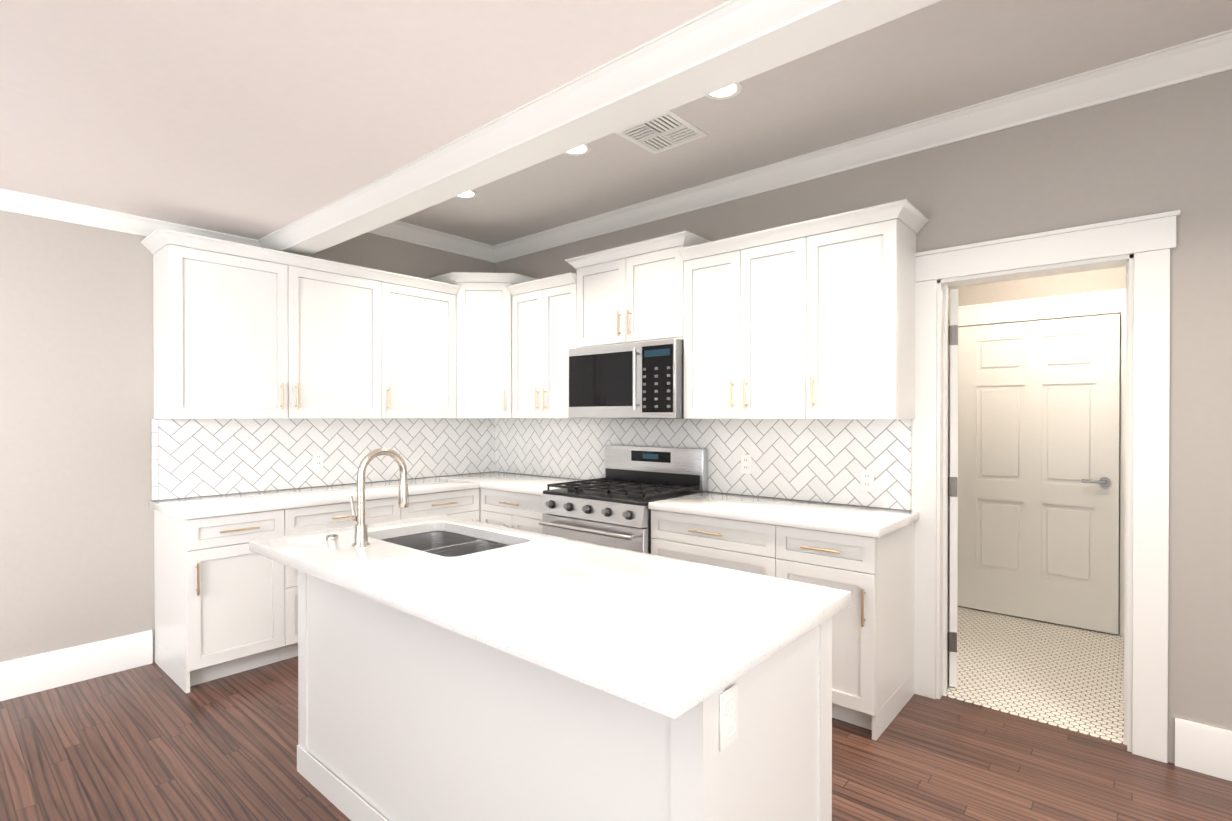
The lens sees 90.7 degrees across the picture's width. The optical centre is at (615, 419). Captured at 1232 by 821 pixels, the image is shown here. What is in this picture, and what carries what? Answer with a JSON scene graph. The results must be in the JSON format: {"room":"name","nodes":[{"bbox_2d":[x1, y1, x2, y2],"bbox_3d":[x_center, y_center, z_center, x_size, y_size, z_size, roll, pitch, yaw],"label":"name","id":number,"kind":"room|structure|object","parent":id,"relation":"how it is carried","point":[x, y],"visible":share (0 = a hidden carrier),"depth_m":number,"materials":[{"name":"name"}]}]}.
{"room":"kitchen","nodes":[
{"label":"kitchen","id":0,"kind":"room"},
{"bbox_2d":[0,210,494,661],"bbox_3d":[-2.928,-0.078,3.178,0.150,2.900,5.900,0,0,41],"label":"wall","id":1,"kind":"structure","parent":0,"point":[76,417],"depth_m":3.19,"materials":[{"name":"beige paint"}]},
{"bbox_2d":[0,630,152,700],"bbox_3d":[-3.652,1.285,2.218,0.018,0.185,3.187,0,0,41],"label":"baseboard","id":2,"kind":"structure","parent":1,"relation":"attached to","point":[23,676],"depth_m":3.17,"materials":[{"name":"white paint"}]},
{"bbox_2d":[0,188,255,245],"bbox_3d":[-3.465,-1.061,2.377,0.077,0.085,3.690,0,0,41],"label":"crown molding","id":3,"kind":"structure","parent":1,"relation":"attached to","point":[11,201],"depth_m":3.20,"materials":[{"name":"white paint"}]},
{"bbox_2d":[149,229,384,418],"bbox_3d":[-2.097,-0.498,3.772,0.324,0.988,1.186,0,0,41],"label":"upper cabinet","id":4,"kind":"object","parent":1,"relation":"attached to","point":[242,331],"depth_m":3.56,"materials":[{"name":"white paint"}]},
{"bbox_2d":[151,418,494,499],"bbox_3d":[-1.828,0.223,4.329,0.010,0.457,2.401,0,0,41],"label":"tile backsplash","id":5,"kind":"structure","parent":1,"relation":"attached to","point":[197,457],"depth_m":4.02,"materials":[{"name":"white tile"}]},
{"bbox_2d":[313,452,322,468],"bbox_3d":[-2.011,0.277,4.106,0.008,0.114,0.070,0,0,41],"label":"outlet","id":6,"kind":"object","parent":5,"relation":"attached to","point":[317,460],"visible":1,"depth_m":4.10,"materials":[{"name":"white plastic"}]},
{"bbox_2d":[385,272,456,418],"bbox_3d":[-1.517,-0.501,4.445,0.324,0.988,0.592,0,0,41],"label":"upper cabinet","id":7,"kind":"object","parent":1,"relation":"attached to","point":[420,313],"depth_m":4.34,"materials":[{"name":"white paint"}]},
{"bbox_2d":[367,220,490,260],"bbox_3d":[-1.540,-1.400,4.589,0.099,0.110,1.440,0,0,41],"label":"crown molding","id":8,"kind":"structure","parent":1,"relation":"attached to","point":[399,230],"depth_m":4.73,"materials":[{"name":"white paint"}]},
{"bbox_2d":[0,0,728,239],"bbox_3d":[-1.191,-1.304,0.478,6.000,0.420,3.790,0,0,41],"label":"ceiling","id":9,"kind":"structure","parent":0,"point":[256,119],"depth_m":2.01,"materials":[{"name":"paint"}]},
{"bbox_2d":[256,0,940,255],"bbox_3d":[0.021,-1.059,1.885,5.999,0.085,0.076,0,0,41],"label":"ceiling beam","id":10,"kind":"structure","parent":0,"point":[729,26],"depth_m":2.01,"materials":[{"name":"white paint"}]},
{"bbox_2d":[0,656,1231,820],"bbox_3d":[-0.632,1.413,1.140,6.300,0.060,5.802,0,0,41],"label":"floor","id":11,"kind":"structure","parent":0,"point":[153,741],"depth_m":2.42,"materials":[{"name":"brown wood"}]},
{"bbox_2d":[154,508,289,692],"bbox_3d":[-2.223,0.933,3.408,0.618,0.876,0.460,0,0,41],"label":"base cabinet","id":12,"kind":"object","parent":11,"relation":"on","point":[225,601],"depth_m":3.21,"materials":[{"name":"white paint"}]},
{"bbox_2d":[297,570,376,820],"bbox_3d":[-0.797,0.938,2.430,0.620,0.876,0.656,0,0,41],"label":"base cabinet","id":13,"kind":"object","parent":11,"relation":"on","point":[337,745],"depth_m":2.17,"materials":[{"name":"white paint"}]},
{"bbox_2d":[249,515,850,718],"bbox_3d":[-0.379,0.483,1.982,1.975,0.038,0.825,0,0,41],"label":"countertop","id":14,"kind":"structure","parent":13,"relation":"on","point":[672,638],"depth_m":1.57,"materials":[{"name":"white stone"}]},
{"bbox_2d":[326,448,408,546],"bbox_3d":[-0.957,0.284,2.350,0.243,0.354,0.232,0,0,41],"label":"faucet","id":15,"kind":"object","parent":14,"relation":"on","point":[361,536],"visible":1,"depth_m":2.24,"materials":[{"name":"silver metal"}]},
{"bbox_2d":[382,531,510,556],"bbox_3d":[-0.675,0.610,2.387,0.690,0.217,0.430,0,0,41],"label":"sink bowl","id":16,"kind":"object","parent":14,"relation":"attached to","point":[445,543],"visible":0.19,"depth_m":2.59,"materials":[{"name":"silver metal"}]},
{"bbox_2d":[290,497,405,657],"bbox_3d":[-1.844,0.931,3.847,0.618,0.876,0.700,0,0,41],"label":"base cabinet","id":17,"kind":"object","parent":11,"relation":"on","point":[308,519],"depth_m":3.55,"materials":[{"name":"white paint"}]},
{"bbox_2d":[149,471,528,519],"bbox_3d":[-1.583,0.472,4.115,0.660,0.038,2.422,0,0,41],"label":"countertop","id":18,"kind":"structure","parent":17,"relation":"on","point":[209,506],"depth_m":3.64,"materials":[{"name":"white stone"}]},
{"bbox_2d":[373,600,496,820],"bbox_3d":[-0.328,0.941,2.025,0.620,0.876,0.656,0,0,41],"label":"panel","id":19,"kind":"object","parent":11,"relation":"on","point":[403,716],"depth_m":1.78,"materials":[{"name":"white paint"}]},
{"bbox_2d":[406,488,478,521],"bbox_3d":[-1.415,0.929,4.344,0.618,0.876,0.614,0,0,41],"label":"base cabinet","id":20,"kind":"object","parent":11,"relation":"on","point":[462,504],"depth_m":4.17,"materials":[{"name":"white paint"}]},
{"bbox_2d":[479,488,542,533],"bbox_3d":[-0.507,0.929,4.381,0.700,0.876,0.618,0,0,41],"label":"base cabinet","id":21,"kind":"object","parent":11,"relation":"on","point":[521,511],"depth_m":4.15,"materials":[{"name":"white paint"}]},
{"bbox_2d":[481,475,595,495],"bbox_3d":[-0.499,0.471,4.357,0.664,0.038,0.640,0,0,41],"label":"countertop","id":22,"kind":"structure","parent":21,"relation":"on","point":[527,484],"depth_m":4.29,"materials":[{"name":"white stone"}]},
{"bbox_2d":[539,445,707,553],"bbox_3d":[0.033,0.776,3.828,0.822,1.185,0.719,0,0,41],"label":"steel gas range","id":23,"kind":"object","parent":11,"relation":"on","point":[610,509],"visible":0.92,"depth_m":3.76,"materials":[{"name":"grey metal"}]},
{"bbox_2d":[497,617,831,820],"bbox_3d":[0.144,0.943,1.618,0.626,0.876,0.656,0,0,41],"label":"base cabinet","id":24,"kind":"object","parent":11,"relation":"on","point":[569,749],"depth_m":1.39,"materials":[{"name":"white paint"}]},
{"bbox_2d":[719,684,737,751],"bbox_3d":[0.229,0.602,1.230,0.008,0.114,0.070,0,0,41],"label":"outlet","id":25,"kind":"object","parent":24,"relation":"attached to","point":[728,716],"visible":1,"depth_m":1.22,"materials":[{"name":"white plastic"}]},
{"bbox_2d":[651,510,778,577],"bbox_3d":[0.675,0.934,3.361,0.746,0.876,0.618,0,0,41],"label":"base cabinet","id":26,"kind":"object","parent":11,"relation":"on","point":[751,547],"depth_m":3.09,"materials":[{"name":"white paint"}]},
{"bbox_2d":[648,492,919,537],"bbox_3d":[0.849,0.477,3.196,1.224,0.038,0.637,0,0,41],"label":"countertop","id":27,"kind":"structure","parent":26,"relation":"on","point":[874,522],"depth_m":3.03,"materials":[{"name":"white stone"}]},
{"bbox_2d":[779,521,914,740],"bbox_3d":[1.130,0.936,2.969,0.454,0.876,0.618,0,0,41],"label":"base cabinet","id":28,"kind":"object","parent":11,"relation":"on","point":[873,656],"depth_m":2.70,"materials":[{"name":"white paint"}]},
{"bbox_2d":[398,0,1231,244],"bbox_3d":[0.687,-1.485,2.654,6.000,0.080,1.660,0,0,41],"label":"ceiling","id":29,"kind":"structure","parent":0,"point":[938,58],"depth_m":2.70,"materials":[{"name":"paint"}]},
{"bbox_2d":[456,190,476,197],"bbox_3d":[-0.975,-1.458,3.896,0.170,0.026,0.170,0,0,41],"label":"recessed light","id":30,"kind":"object","parent":29,"relation":"in","point":[471,194],"visible":0.35,"depth_m":3.93,"materials":[{"name":"white paint"}]},
{"bbox_2d":[564,144,590,155],"bbox_3d":[-0.217,-1.455,3.243,0.170,0.026,0.170,0,0,41],"label":"recessed light","id":31,"kind":"object","parent":29,"relation":"in","point":[582,150],"visible":0.6,"depth_m":3.28,"materials":[{"name":"white paint"}]},
{"bbox_2d":[614,110,707,153],"bbox_3d":[0.228,-1.443,3.070,0.340,0.008,0.340,0,0,41],"label":"ceiling vent","id":32,"kind":"object","parent":29,"relation":"in","point":[664,131],"visible":1,"depth_m":3.06,"materials":[{"name":"white metal"}]},
{"bbox_2d":[706,82,741,99],"bbox_3d":[0.464,-1.452,2.655,0.170,0.026,0.170,0,0,41],"label":"recessed light","id":33,"kind":"object","parent":29,"relation":"in","point":[733,90],"visible":0.58,"depth_m":2.68,"materials":[{"name":"white paint"}]},
{"bbox_2d":[495,70,1231,763],"bbox_3d":[1.335,-0.078,3.297,6.150,2.900,0.150,0,0,41],"label":"wall","id":34,"kind":"structure","parent":0,"point":[1167,148],"depth_m":2.44,"materials":[{"name":"beige paint"}]},
{"bbox_2d":[428,272,536,417],"bbox_3d":[-1.006,-0.550,4.768,0.673,1.082,0.673,0,0,41],"label":"upper cabinet","id":35,"kind":"object","parent":34,"relation":"attached to","point":[483,345],"visible":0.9,"depth_m":4.58,"materials":[{"name":"white paint"}]},
{"bbox_2d":[510,275,577,417],"bbox_3d":[-0.422,-0.494,4.495,0.678,0.972,0.324,0,0,41],"label":"upper cabinet","id":36,"kind":"object","parent":34,"relation":"attached to","point":[544,312],"depth_m":4.36,"materials":[{"name":"white paint"}]},
{"bbox_2d":[574,231,709,347],"bbox_3d":[0.168,-0.780,3.985,0.879,0.614,0.324,0,0,41],"label":"upper cabinet","id":37,"kind":"object","parent":34,"relation":"attached to","point":[632,293],"depth_m":3.82,"materials":[{"name":"white paint"}]},
{"bbox_2d":[568,339,683,417],"bbox_3d":[0.122,-0.238,3.933,0.872,0.462,0.463,0,0,41],"label":"over-the-range microwave","id":38,"kind":"object","parent":37,"relation":"attached to","point":[645,379],"visible":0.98,"depth_m":3.74,"materials":[{"name":"silver metal"}]},
{"bbox_2d":[495,418,911,509],"bbox_3d":[0.232,0.224,4.142,3.373,0.457,0.010,0,0,41],"label":"tile backsplash","id":39,"kind":"structure","parent":34,"relation":"attached to","point":[823,460],"depth_m":3.61,"materials":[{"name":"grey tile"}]},
{"bbox_2d":[741,454,750,473],"bbox_3d":[0.781,0.270,3.659,0.070,0.114,0.008,0,0,41],"label":"outlet","id":40,"kind":"object","parent":39,"relation":"attached to","point":[745,464],"visible":1,"depth_m":3.66,"materials":[{"name":"white plastic"}]},
{"bbox_2d":[860,469,873,491],"bbox_3d":[1.319,0.322,3.195,0.070,0.114,0.008,0,0,41],"label":"outlet","id":41,"kind":"object","parent":39,"relation":"attached to","point":[867,480],"visible":1,"depth_m":3.19,"materials":[{"name":"white plastic"}]},
{"bbox_2d":[682,223,805,418],"bbox_3d":[0.785,-0.496,3.453,0.750,0.987,0.324,0,0,41],"label":"upper cabinet","id":42,"kind":"object","parent":34,"relation":"attached to","point":[744,296],"depth_m":3.30,"materials":[{"name":"white paint"}]},
{"bbox_2d":[489,29,1231,262],"bbox_3d":[1.197,-1.393,3.246,5.999,0.110,0.099,0,0,41],"label":"crown molding","id":43,"kind":"structure","parent":34,"relation":"attached to","point":[1190,60],"depth_m":2.95,"materials":[{"name":"white paint"}]},
{"bbox_2d":[806,200,921,419],"bbox_3d":[1.233,-0.494,3.066,0.434,0.987,0.324,0,0,41],"label":"upper cabinet","id":44,"kind":"object","parent":34,"relation":"attached to","point":[812,319],"depth_m":2.93,"materials":[{"name":"white paint"}]},
{"bbox_2d":[947,289,957,686],"bbox_3d":[1.877,0.349,3.422,0.035,2.020,0.742,0,0,26],"label":"open door leaf","id":45,"kind":"structure","parent":34,"relation":"in","point":[953,475],"depth_m":3.09,"materials":[{"name":"white paint"}]},
{"bbox_2d":[912,210,1180,762],"bbox_3d":[1.900,0.274,2.801,1.013,2.200,0.202,0,0,41],"label":"door frame","id":46,"kind":"structure","parent":34,"relation":"attached to","point":[1148,242],"depth_m":2.56,"materials":[{"name":"white paint"}]},
{"bbox_2d":[1175,718,1231,780],"bbox_3d":[2.861,1.286,1.877,1.674,0.185,0.018,0,0,41],"label":"baseboard","id":47,"kind":"structure","parent":34,"relation":"attached to","point":[1203,749],"depth_m":2.36,"materials":[{"name":"white paint"}]},
{"bbox_2d":[943,606,1126,744],"bbox_3d":[2.428,1.399,3.499,1.550,0.062,1.768,0,0,41],"label":"floor","id":48,"kind":"structure","parent":0,"point":[1064,676],"depth_m":3.30,"materials":[{"name":"tile"}]},
{"bbox_2d":[948,266,1125,633],"bbox_3d":[2.976,0.067,4.120,1.320,2.600,0.100,0,0,41],"label":"wall","id":49,"kind":"structure","parent":0,"point":[1107,279],"depth_m":4.01,"materials":[{"name":"beige paint"}]},
{"bbox_2d":[958,314,1119,634],"bbox_3d":[2.823,0.345,4.120,0.900,2.020,0.080,0,0,41],"label":"hall door","id":50,"kind":"structure","parent":49,"relation":"in","point":[1038,470],"depth_m":4.09,"materials":[{"name":"white paint"}]},
{"bbox_2d":[957,289,1125,635],"bbox_3d":[2.845,0.272,4.145,1.170,2.186,0.033,0,0,41],"label":"door frame","id":51,"kind":"structure","parent":49,"relation":"attached to","point":[1092,303],"depth_m":3.98,"materials":[{"name":"white paint"}]}
]}

